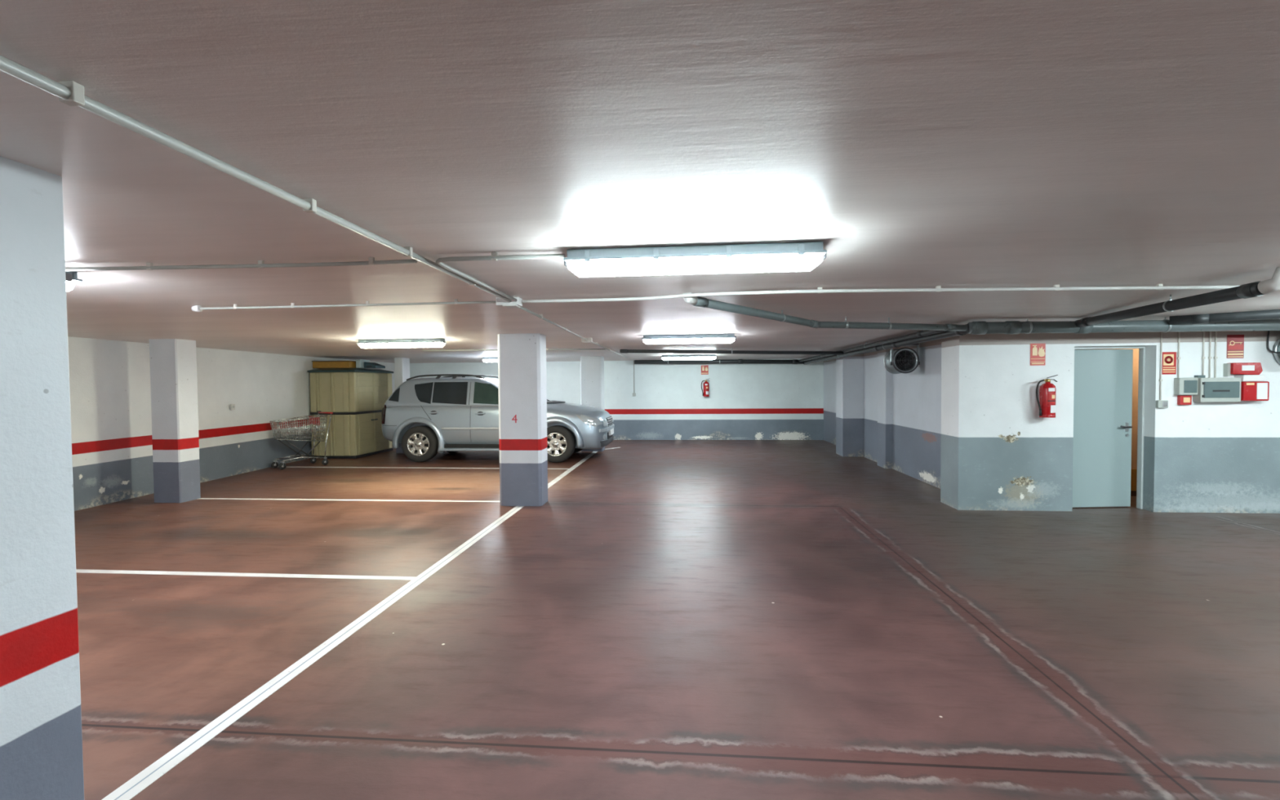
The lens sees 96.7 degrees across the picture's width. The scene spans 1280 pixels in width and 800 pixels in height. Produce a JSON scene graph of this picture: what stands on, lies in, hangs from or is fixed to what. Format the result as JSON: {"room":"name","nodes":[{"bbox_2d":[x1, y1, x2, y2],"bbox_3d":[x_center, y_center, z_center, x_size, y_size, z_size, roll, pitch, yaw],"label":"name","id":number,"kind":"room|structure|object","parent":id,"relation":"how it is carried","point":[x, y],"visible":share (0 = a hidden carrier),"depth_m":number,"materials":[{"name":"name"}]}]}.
{"room":"parking garage","nodes":[
{"label":"parking garage","id":0,"kind":"room"},
{"bbox_2d":[67,336,395,511],"bbox_3d":[-7.407,0.326,6.519,1.320,2.205,20.100,0,2,5],"label":"wall","id":1,"kind":"structure","parent":0,"point":[110,389],"depth_m":8.33,"materials":[{"name":"paint"}]},
{"bbox_2d":[230,404,235,409],"bbox_3d":[-7.117,0.120,9.953,0.031,0.100,0.070,0,2,9],"label":"wall socket","id":2,"kind":"object","parent":1,"relation":"attached to","point":[232,406],"visible":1,"depth_m":9.93,"materials":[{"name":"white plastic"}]},
{"bbox_2d":[409,358,823,439],"bbox_3d":[-0.435,0.009,15.942,13.600,2.205,0.200,0,2,5],"label":"wall","id":3,"kind":"structure","parent":0,"point":[745,401],"depth_m":15.67,"materials":[{"name":"paint"}]},
{"bbox_2d":[632,360,635,395],"bbox_3d":[-0.166,-0.599,15.778,0.090,0.985,0.048,0,2,5],"label":"conduit","id":4,"kind":"object","parent":3,"relation":"attached to","point":[633,393],"visible":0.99,"depth_m":15.77,"materials":[{"name":"grey plastic"}]},
{"bbox_2d":[701,364,708,374],"bbox_3d":[1.777,-0.826,15.625,0.200,0.255,0.006,0,2,5],"label":"fire extinguisher sign","id":5,"kind":"object","parent":3,"relation":"attached to","point":[704,368],"visible":1,"depth_m":15.62,"materials":[{"name":"red plastic"}]},
{"bbox_2d":[701,377,710,396],"bbox_3d":[1.799,-0.344,15.531,0.210,0.497,0.180,-2,2,-43],"label":"fire extinguisher","id":6,"kind":"object","parent":3,"relation":"attached to","point":[706,385],"visible":1,"depth_m":15.47,"materials":[{"name":"red metal"}]},
{"bbox_2d":[0,0,1279,363],"bbox_3d":[1.592,-0.927,5.731,19.800,0.200,20.140,0,2,5],"label":"ceiling","id":7,"kind":"structure","parent":0,"point":[924,144],"depth_m":1.64,"materials":[{"name":"paint"}]},
{"bbox_2d":[65,271,82,291],"bbox_3d":[-3.727,-0.655,3.153,1.254,0.115,0.166,0,2,6],"label":"ceiling light","id":8,"kind":"object","parent":7,"relation":"attached to","point":[71,276],"visible":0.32,"depth_m":3.13,"materials":[{"name":"white plastic"}]},
{"bbox_2d":[66,280,75,291],"bbox_3d":[-3.727,-0.627,3.154,1.206,0.059,0.138,0,2,6],"label":"diffuser","id":9,"kind":"object","parent":8,"relation":"attached to","point":[69,285],"depth_m":3.13,"materials":[{"name":"white plastic"}]},
{"bbox_2d":[65,257,417,271],"bbox_3d":[-2.090,-0.700,2.940,1.941,0.038,0.048,0,2,4],"label":"cable conduit","id":10,"kind":"object","parent":7,"relation":"attached to","point":[149,266],"visible":0.98,"depth_m":2.94,"materials":[{"name":"plastic"}]},
{"bbox_2d":[0,54,511,302],"bbox_3d":[-1.310,-0.627,0.160,0.035,0.043,8.130,0,2,5],"label":"cable conduit","id":11,"kind":"object","parent":7,"relation":"attached to","point":[71,93],"visible":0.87,"depth_m":1.46,"materials":[{"name":"plastic"}]},
{"bbox_2d":[191,298,496,311],"bbox_3d":[-2.306,-0.732,4.398,2.501,0.053,0.056,0,2,6],"label":"cable conduit","id":12,"kind":"object","parent":7,"relation":"attached to","point":[367,303],"depth_m":4.39,"materials":[{"name":"plastic"}]},
{"bbox_2d":[356,337,446,348],"bbox_3d":[-3.334,-0.791,7.965,1.254,0.115,0.166,0,2,6],"label":"ceiling light","id":13,"kind":"object","parent":7,"relation":"attached to","point":[400,343],"visible":1,"depth_m":7.90,"materials":[{"name":"white plastic"}]},
{"bbox_2d":[358,342,444,348],"bbox_3d":[-3.333,-0.763,7.966,1.206,0.059,0.138,0,2,6],"label":"diffuser","id":14,"kind":"object","parent":13,"relation":"attached to","point":[362,344],"depth_m":7.90,"materials":[{"name":"white plastic"}]},
{"bbox_2d":[481,356,497,362],"bbox_3d":[-3.036,-0.939,13.187,1.254,0.115,0.166,0,2,6],"label":"ceiling light","id":15,"kind":"object","parent":7,"relation":"attached to","point":[484,359],"visible":0.37,"depth_m":13.16,"materials":[{"name":"white plastic"}]},
{"bbox_2d":[482,359,497,362],"bbox_3d":[-3.035,-0.911,13.188,1.206,0.059,0.138,0,2,6],"label":"diffuser","id":16,"kind":"object","parent":15,"relation":"attached to","point":[484,360],"depth_m":13.16,"materials":[{"name":"white plastic"}]},
{"bbox_2d":[435,252,564,302],"bbox_3d":[-0.648,-0.726,3.484,0.681,0.040,1.391,0,2,5],"label":"cable conduit","id":17,"kind":"object","parent":7,"relation":"attached to","point":[494,256],"visible":0.99,"depth_m":2.81,"materials":[{"name":"plastic"}]},
{"bbox_2d":[495,297,522,308],"bbox_3d":[-0.983,-0.732,4.281,0.175,0.068,0.124,0,2,5],"label":"junction box","id":18,"kind":"object","parent":7,"relation":"attached to","point":[500,302],"visible":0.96,"depth_m":4.24,"materials":[{"name":"white plastic"}]},
{"bbox_2d":[422,347,605,351],"bbox_3d":[-2.232,-0.897,10.105,3.244,0.040,0.026,0,2,0],"label":"cable conduit","id":19,"kind":"object","parent":7,"relation":"attached to","point":[547,348],"visible":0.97,"depth_m":10.10,"materials":[{"name":"plastic"}]},
{"bbox_2d":[520,306,627,358],"bbox_3d":[-0.657,-0.878,8.967,0.059,0.040,9.201,0,2,4],"label":"cable conduit","id":20,"kind":"object","parent":7,"relation":"attached to","point":[540,316],"visible":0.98,"depth_m":6.05,"materials":[{"name":"plastic"}]},
{"bbox_2d":[582,337,592,342],"bbox_3d":[-0.745,-0.839,8.023,0.140,0.067,0.100,0,2,5],"label":"junction box","id":21,"kind":"object","parent":7,"relation":"attached to","point":[589,340],"visible":0.92,"depth_m":7.97,"materials":[{"name":"white plastic"}]},
{"bbox_2d":[641,333,736,344],"bbox_3d":[0.650,-0.813,7.602,1.254,0.115,0.166,0,2,6],"label":"ceiling light","id":22,"kind":"object","parent":7,"relation":"attached to","point":[710,338],"visible":1,"depth_m":7.54,"materials":[{"name":"white plastic"}]},
{"bbox_2d":[643,337,734,344],"bbox_3d":[0.650,-0.785,7.603,1.206,0.059,0.138,0,2,6],"label":"diffuser","id":23,"kind":"object","parent":22,"relation":"attached to","point":[647,340],"depth_m":7.54,"materials":[{"name":"white plastic"}]},
{"bbox_2d":[661,354,716,359],"bbox_3d":[1.099,-0.962,12.831,1.254,0.115,0.166,0,2,6],"label":"ceiling light","id":24,"kind":"object","parent":7,"relation":"attached to","point":[695,357],"visible":1,"depth_m":12.76,"materials":[{"name":"white plastic"}]},
{"bbox_2d":[662,356,715,359],"bbox_3d":[1.099,-0.934,12.832,1.206,0.059,0.138,0,2,6],"label":"diffuser","id":25,"kind":"object","parent":24,"relation":"attached to","point":[663,357],"depth_m":12.77,"materials":[{"name":"white plastic"}]},
{"bbox_2d":[563,241,826,277],"bbox_3d":[0.253,-0.675,2.750,1.254,0.115,0.166,0,2,6],"label":"ceiling light","id":26,"kind":"object","parent":7,"relation":"attached to","point":[784,256],"visible":1,"depth_m":2.69,"materials":[{"name":"white plastic"}]},
{"bbox_2d":[567,253,822,277],"bbox_3d":[0.253,-0.647,2.751,1.206,0.059,0.138,0,2,6],"label":"diffuser","id":27,"kind":"object","parent":26,"relation":"attached to","point":[655,264],"depth_m":2.69,"materials":[{"name":"white plastic"}]},
{"bbox_2d":[634,359,804,364],"bbox_3d":[2.122,-1.011,15.152,4.561,0.163,0.124,0,2,5],"label":"drain pipe","id":28,"kind":"object","parent":7,"relation":"attached to","point":[717,361],"visible":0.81,"depth_m":15.11,"materials":[{"name":"grey plastic"}]},
{"bbox_2d":[737,359,742,364],"bbox_3d":[2.667,-1.021,15.104,0.121,0.125,0.124,0,2,5],"label":"socket","id":29,"kind":"object","parent":28,"relation":"attached to","point":[740,361],"depth_m":15.06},
{"bbox_2d":[792,359,797,364],"bbox_3d":[4.075,-1.004,14.984,0.122,0.126,0.124,0,2,5],"label":"socket","id":30,"kind":"object","parent":28,"relation":"attached to","point":[794,361],"depth_m":14.93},
{"bbox_2d":[619,347,843,355],"bbox_3d":[1.703,-0.894,10.572,4.150,0.137,0.072,0,2,-1],"label":"drain pipe","id":31,"kind":"object","parent":7,"relation":"attached to","point":[622,351],"visible":1,"depth_m":10.55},
{"bbox_2d":[621,349,627,353],"bbox_3d":[-0.289,-0.904,10.550,0.121,0.074,0.072,0,2,-1],"label":"socket","id":32,"kind":"object","parent":31,"relation":"attached to","point":[623,351],"depth_m":10.52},
{"bbox_2d":[693,296,967,331],"bbox_3d":[1.768,-0.754,5.323,3.544,0.127,0.614,-1,2,-31],"label":"drain pipe","id":33,"kind":"object","parent":7,"relation":"attached to","point":[703,302],"visible":0.94,"depth_m":5.57,"materials":[{"name":"grey plastic"}]},
{"bbox_2d":[682,292,697,305],"bbox_3d":[0.359,-0.743,4.135,0.070,0.095,0.127,1,2,37],"label":"pipe elbow","id":34,"kind":"object","parent":33,"relation":"attached to","point":[691,300],"visible":0.62,"depth_m":4.12,"materials":[{"name":"white plastic"}]},
{"bbox_2d":[693,296,708,307],"bbox_3d":[0.447,-0.730,4.236,0.075,0.077,0.121,1,2,43],"label":"socket","id":35,"kind":"object","parent":33,"relation":"attached to","point":[703,302],"depth_m":4.21,"materials":[{"name":"grey plastic"}]},
{"bbox_2d":[809,320,820,328],"bbox_3d":[1.708,-0.745,5.583,0.075,0.077,0.121,1,2,43],"label":"socket","id":36,"kind":"object","parent":33,"relation":"attached to","point":[815,324],"depth_m":5.55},
{"bbox_2d":[946,324,958,331],"bbox_3d":[3.243,-0.757,5.947,0.120,0.075,0.075,-1,2,-13],"label":"socket","id":37,"kind":"object","parent":33,"relation":"attached to","point":[949,327],"depth_m":5.92,"materials":[{"name":"grey plastic"}]},
{"bbox_2d":[798,329,945,361],"bbox_3d":[3.794,-0.925,10.566,0.102,0.107,8.853,0,2,5],"label":"drain pipe","id":38,"kind":"object","parent":7,"relation":"attached to","point":[919,334],"visible":0.78,"depth_m":8.28,"materials":[{"name":"grey plastic"}]},
{"bbox_2d":[915,330,924,337],"bbox_3d":[3.474,-0.818,7.042,0.073,0.072,0.120,0,2,5],"label":"socket","id":39,"kind":"object","parent":38,"relation":"attached to","point":[918,334],"depth_m":7.02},
{"bbox_2d":[522,284,1239,302],"bbox_3d":[3.730,-0.772,3.916,9.248,0.041,0.292,0,2,3],"label":"cable conduit","id":40,"kind":"object","parent":7,"relation":"attached to","point":[1158,286],"visible":0.99,"depth_m":3.88,"materials":[{"name":"white plastic"}]},
{"bbox_2d":[804,323,968,364],"bbox_3d":[3.942,-0.894,10.532,0.148,0.170,9.097,0,2,5],"label":"drain pipe","id":41,"kind":"object","parent":7,"relation":"attached to","point":[945,334],"visible":0.62,"depth_m":8.15,"materials":[{"name":"grey plastic"}]},
{"bbox_2d":[891,342,898,347],"bbox_3d":[3.729,-0.816,8.272,0.114,0.114,0.121,0,2,5],"label":"socket","id":42,"kind":"object","parent":41,"relation":"attached to","point":[893,344],"depth_m":8.25,"materials":[{"name":"grey plastic"}]},
{"bbox_2d":[954,330,965,336],"bbox_3d":[3.545,-0.768,6.281,0.113,0.113,0.120,0,2,13],"label":"socket","id":43,"kind":"object","parent":41,"relation":"attached to","point":[957,332],"depth_m":6.26,"materials":[{"name":"grey plastic"}]},
{"bbox_2d":[883,342,919,373],"bbox_3d":[4.086,-0.673,8.916,0.432,0.524,0.404,0,2,5],"label":"fan","id":44,"kind":"object","parent":7,"relation":"hanging from","point":[903,360],"visible":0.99,"depth_m":8.76,"materials":[{"name":"silver metal"}]},
{"bbox_2d":[967,317,1279,334],"bbox_3d":[7.503,-0.798,5.891,8.063,0.160,0.146,0,2,2],"label":"drain pipe","id":45,"kind":"object","parent":7,"relation":"attached to","point":[980,327],"visible":0.97,"depth_m":5.92,"materials":[{"name":"grey plastic"}]},
{"bbox_2d":[971,320,988,334],"bbox_3d":[3.570,-0.760,6.003,0.120,0.140,0.140,0,2,1],"label":"socket","id":46,"kind":"object","parent":45,"relation":"attached to","point":[980,327],"depth_m":5.95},
{"bbox_2d":[1005,320,1022,334],"bbox_3d":[3.917,-0.763,5.996,0.120,0.140,0.140,0,2,1],"label":"socket","id":47,"kind":"object","parent":45,"relation":"attached to","point":[1012,326],"depth_m":5.94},
{"bbox_2d":[1075,320,1093,333],"bbox_3d":[4.642,-0.768,5.977,0.120,0.140,0.140,0,2,2],"label":"socket","id":48,"kind":"object","parent":45,"relation":"attached to","point":[1086,330],"depth_m":5.93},
{"bbox_2d":[1075,280,1265,327],"bbox_3d":[4.172,-0.743,4.675,0.107,0.150,2.643,0,2,18],"label":"drain pipe","id":49,"kind":"object","parent":7,"relation":"attached to","point":[1251,290],"visible":0.98,"depth_m":4.20,"materials":[{"name":"grey plastic"}]},
{"bbox_2d":[1078,316,1092,327],"bbox_3d":[4.533,-0.792,5.777,0.093,0.093,0.120,0,2,14],"label":"socket","id":50,"kind":"object","parent":49,"relation":"attached to","point":[1082,322],"depth_m":5.76,"materials":[{"name":"grey plastic"}]},
{"bbox_2d":[1235,280,1263,298],"bbox_3d":[3.787,-0.680,3.524,0.093,0.095,0.122,0,2,19],"label":"pipe","id":51,"kind":"object","parent":49,"relation":"attached to","point":[1246,291],"depth_m":3.51,"materials":[{"name":"grey plastic"}]},
{"bbox_2d":[1257,266,1279,293],"bbox_3d":[3.760,-0.712,3.356,0.096,0.158,0.155,-1,2,-12],"label":"pipe elbow","id":52,"kind":"object","parent":49,"relation":"attached to","point":[1267,286],"visible":0.93,"depth_m":3.36,"materials":[{"name":"white plastic"}]},
{"bbox_2d":[1168,309,1279,324],"bbox_3d":[6.288,-0.809,5.095,2.276,0.110,0.120,1,2,45],"label":"drain pipe","id":53,"kind":"object","parent":7,"relation":"attached to","point":[1273,313],"visible":0.88,"depth_m":5.59,"materials":[{"name":"grey plastic"}]},
{"bbox_2d":[1191,313,1208,324],"bbox_3d":[5.640,-0.821,5.731,0.121,0.110,0.108,1,2,42],"label":"socket","id":54,"kind":"object","parent":53,"relation":"attached to","point":[1196,318],"depth_m":5.70,"materials":[{"name":"grey plastic"}]},
{"bbox_2d":[1266,330,1279,353],"bbox_3d":[7.240,-0.708,6.455,0.035,0.359,0.179,-2,2,-41],"label":"power cable","id":55,"kind":"object","parent":7,"relation":"hanging from","point":[1268,334],"visible":0.86,"depth_m":6.51,"materials":[{"name":"black plastic"}]},
{"bbox_2d":[1273,337,1279,364],"bbox_3d":[7.439,-0.625,6.470,0.443,0.537,0.304,0,2,5],"label":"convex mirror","id":56,"kind":"object","parent":7,"relation":"hanging from","point":[1277,347],"visible":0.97,"depth_m":6.48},
{"bbox_2d":[74,440,1279,799],"bbox_3d":[1.611,1.476,5.798,19.800,0.202,20.140,0,2,5],"label":"floor","id":57,"kind":"structure","parent":0,"point":[676,620],"depth_m":3.51,"materials":[{"name":"red concrete"}]},
{"bbox_2d":[0,155,84,799],"bbox_3d":[-2.053,0.420,1.571,0.515,2.205,0.495,0,2,5],"label":"column","id":58,"kind":"structure","parent":57,"relation":"on","point":[42,757],"depth_m":1.68,"materials":[{"name":"paint"}]},
{"bbox_2d":[149,338,200,502],"bbox_3d":[-6.381,0.281,7.821,0.400,2.205,0.330,0,2,5],"label":"column","id":59,"kind":"structure","parent":57,"relation":"on","point":[173,362],"depth_m":7.67,"materials":[{"name":"paint"}]},
{"bbox_2d":[269,411,333,469],"bbox_3d":[-6.609,0.774,11.112,0.554,1.040,0.970,1,2,35],"label":"shopping cart","id":60,"kind":"object","parent":57,"relation":"on","point":[313,420],"visible":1,"depth_m":11.09,"materials":[{"name":"metal"}]},
{"bbox_2d":[306,368,393,458],"bbox_3d":[-6.529,0.264,12.994,1.070,1.955,1.620,0,2,5],"label":"storage cabinet","id":61,"kind":"object","parent":57,"relation":"on","point":[356,397],"visible":0.87,"depth_m":12.25,"materials":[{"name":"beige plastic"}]},
{"bbox_2d":[311,360,355,368],"bbox_3d":[-6.714,-0.783,12.654,0.860,0.156,0.524,0,2,5],"label":"wooden drawer","id":62,"kind":"object","parent":61,"relation":"on","point":[316,364],"visible":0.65,"depth_m":12.41,"materials":[{"name":"orange wood"}]},
{"bbox_2d":[355,359,370,368],"bbox_3d":[-6.179,-0.803,12.697,0.116,0.185,0.396,0,2,5],"label":"storage box","id":63,"kind":"object","parent":61,"relation":"on","point":[359,362],"visible":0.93,"depth_m":12.52,"materials":[{"name":"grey plastic"}]},
{"bbox_2d":[364,361,385,368],"bbox_3d":[-5.955,-0.782,12.786,0.270,0.135,0.406,0,2,5],"label":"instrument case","id":64,"kind":"object","parent":61,"relation":"on","point":[366,365],"visible":1,"depth_m":12.60,"materials":[{"name":"black plastic"}]},
{"bbox_2d":[394,357,409,453],"bbox_3d":[-5.539,0.122,13.306,0.200,2.205,0.350,0,2,5],"label":"column","id":65,"kind":"structure","parent":57,"relation":"on","point":[402,365],"depth_m":13.12,"materials":[{"name":"paint"}]},
{"bbox_2d":[381,373,614,462],"bbox_3d":[-2.963,0.339,12.283,4.763,1.788,2.193,0,2,5],"label":"car","id":66,"kind":"object","parent":57,"relation":"on","point":[452,413],"visible":0.91,"depth_m":11.47,"materials":[{"name":"silver metal"}]},
{"bbox_2d":[381,404,386,423],"bbox_3d":[-5.275,0.289,11.775,0.134,0.394,0.389,-1,2,-12],"label":"tail light","id":67,"kind":"object","parent":66,"relation":"attached to","point":[384,410],"depth_m":11.62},
{"bbox_2d":[546,400,565,403],"bbox_3d":[-1.881,0.044,12.182,0.551,0.044,1.246,0,2,5],"label":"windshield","id":68,"kind":"object","parent":66,"relation":"attached to","point":[548,402],"depth_m":11.96,"materials":[{"name":"glass"}]},
{"bbox_2d":[606,415,613,426],"bbox_3d":[-0.643,0.447,12.087,0.060,0.185,0.722,0,2,5],"label":"grille","id":69,"kind":"object","parent":66,"relation":"attached to","point":[609,418],"depth_m":12.02,"materials":[{"name":"metal"}]},
{"bbox_2d":[607,431,613,439],"bbox_3d":[-0.632,0.730,12.094,0.016,0.140,0.800,0,2,5],"label":"license plate","id":70,"kind":"object","parent":66,"relation":"attached to","point":[610,434],"depth_m":11.91,"materials":[{"name":"white plastic"}]},
{"bbox_2d":[497,333,547,506],"bbox_3d":[-1.528,0.253,7.452,0.555,2.205,0.373,0,2,5],"label":"column","id":71,"kind":"structure","parent":57,"relation":"on","point":[522,357],"depth_m":7.27,"materials":[{"name":"paint"}]},
{"bbox_2d":[580,355,604,451],"bbox_3d":[-1.109,0.086,13.352,0.500,2.205,0.400,0,2,5],"label":"column","id":72,"kind":"structure","parent":57,"relation":"on","point":[592,367],"depth_m":13.14,"materials":[{"name":"paint"}]},
{"bbox_2d":[823,338,942,488],"bbox_3d":[4.689,0.096,11.328,1.000,2.205,8.120,0,2,5],"label":"wall","id":73,"kind":"structure","parent":0,"point":[876,414],"depth_m":10.19,"materials":[{"name":"paint"}]},
{"bbox_2d":[940,330,1279,513],"bbox_3d":[7.724,0.199,6.752,7.770,2.205,0.480,0,2,5],"label":"wall","id":74,"kind":"structure","parent":0,"point":[997,452],"depth_m":6.74,"materials":[{"name":"paint"}]},
{"bbox_2d":[1030,343,1045,365],"bbox_3d":[4.713,-0.540,6.746,0.170,0.260,0.006,0,2,5],"label":"fire extinguisher sign","id":75,"kind":"object","parent":74,"relation":"attached to","point":[1037,351],"visible":1,"depth_m":6.74,"materials":[{"name":"red plastic"}]},
{"bbox_2d":[1035,374,1057,417],"bbox_3d":[4.755,-0.046,6.651,0.210,0.497,0.180,-2,2,-43],"label":"fire extinguisher","id":76,"kind":"object","parent":74,"relation":"attached to","point":[1046,402],"visible":1,"depth_m":6.60,"materials":[{"name":"red metal"}]},
{"bbox_2d":[1072,346,1145,509],"bbox_3d":[5.595,0.337,6.908,0.900,1.955,0.159,0,2,5],"label":"door","id":77,"kind":"structure","parent":74,"relation":"in","point":[1103,390],"depth_m":6.89,"materials":[{"name":"metal"}]},
{"bbox_2d":[1159,332,1162,399],"bbox_3d":[6.063,-0.442,6.626,0.028,0.890,0.020,0,2,5],"label":"conduit","id":78,"kind":"object","parent":74,"relation":"attached to","point":[1161,345],"visible":0.94,"depth_m":6.62,"materials":[{"name":"white plastic"}]},
{"bbox_2d":[1155,400,1168,408],"bbox_3d":[6.076,0.048,6.626,0.110,0.090,0.045,0,2,5],"label":"light switch","id":79,"kind":"object","parent":74,"relation":"attached to","point":[1159,403],"visible":1,"depth_m":6.61,"materials":[{"name":"grey plastic"}]},
{"bbox_2d":[1161,351,1176,374],"bbox_3d":[6.158,-0.428,6.622,0.150,0.260,0.012,0,2,5],"label":"sign","id":80,"kind":"object","parent":74,"relation":"attached to","point":[1169,358],"visible":1,"depth_m":6.62,"materials":[{"name":"red plastic"}]},
{"bbox_2d":[1177,331,1180,377],"bbox_3d":[6.251,-0.571,6.606,0.028,0.635,0.020,0,2,5],"label":"conduit","id":81,"kind":"object","parent":74,"relation":"attached to","point":[1179,332],"visible":0.93,"depth_m":6.60,"materials":[{"name":"white plastic"}]},
{"bbox_2d":[1177,395,1191,404],"bbox_3d":[6.314,0.002,6.602,0.124,0.110,0.049,0,2,5],"label":"fire alarm","id":82,"kind":"object","parent":74,"relation":"attached to","point":[1181,399],"visible":1,"depth_m":6.58,"materials":[{"name":"red plastic"}]},
{"bbox_2d":[1173,377,1198,395],"bbox_3d":[6.312,-0.158,6.579,0.200,0.200,0.086,0,2,5],"label":"control box","id":83,"kind":"object","parent":74,"relation":"attached to","point":[1182,386],"visible":1,"depth_m":6.54,"materials":[{"name":"grey plastic"}]},
{"bbox_2d":[1201,331,1205,375],"bbox_3d":[6.515,-0.572,6.583,0.028,0.635,0.020,0,2,5],"label":"conduit","id":84,"kind":"object","parent":74,"relation":"attached to","point":[1203,357],"visible":0.87,"depth_m":6.58,"materials":[{"name":"white plastic"}]},
{"bbox_2d":[1208,331,1212,377],"bbox_3d":[6.585,-0.573,6.577,0.028,0.635,0.020,0,2,5],"label":"conduit","id":85,"kind":"object","parent":74,"relation":"attached to","point":[1210,357],"visible":0.94,"depth_m":6.57,"materials":[{"name":"white plastic"}]},
{"bbox_2d":[1213,331,1217,377],"bbox_3d":[6.645,-0.573,6.572,0.028,0.635,0.020,0,2,5],"label":"conduit","id":86,"kind":"object","parent":74,"relation":"attached to","point":[1215,357],"visible":0.93,"depth_m":6.57,"materials":[{"name":"white plastic"}]},
{"bbox_2d":[1192,375,1241,402],"bbox_3d":[6.627,-0.131,6.534,0.425,0.310,0.124,0,2,5],"label":"control box","id":87,"kind":"object","parent":74,"relation":"attached to","point":[1210,389],"visible":0.94,"depth_m":6.48,"materials":[{"name":"grey plastic"}]},
{"bbox_2d":[1226,334,1244,358],"bbox_3d":[6.859,-0.617,6.558,0.180,0.270,0.010,0,2,5],"label":"sign","id":88,"kind":"object","parent":74,"relation":"attached to","point":[1235,343],"visible":1,"depth_m":6.56,"materials":[{"name":"red plastic"}]},
{"bbox_2d":[1222,362,1262,376],"bbox_3d":[6.904,-0.348,6.519,0.343,0.155,0.094,0,2,5],"label":"fire alarm","id":89,"kind":"object","parent":74,"relation":"attached to","point":[1234,368],"visible":0.97,"depth_m":6.48,"materials":[{"name":"red plastic"}]},
{"bbox_2d":[1234,374,1269,400],"bbox_3d":[6.977,-0.138,6.499,0.270,0.295,0.134,0,2,5],"label":"fire alarm","id":90,"kind":"object","parent":74,"relation":"attached to","point":[1253,387],"visible":0.87,"depth_m":6.44,"materials":[{"name":"red plastic"}]},
{"bbox_2d":[1115,348,1138,496],"bbox_3d":[6.254,0.194,7.350,2.800,2.205,0.900,0,2,5],"label":"wall","id":91,"kind":"structure","parent":0,"point":[1135,351],"depth_m":7.62,"materials":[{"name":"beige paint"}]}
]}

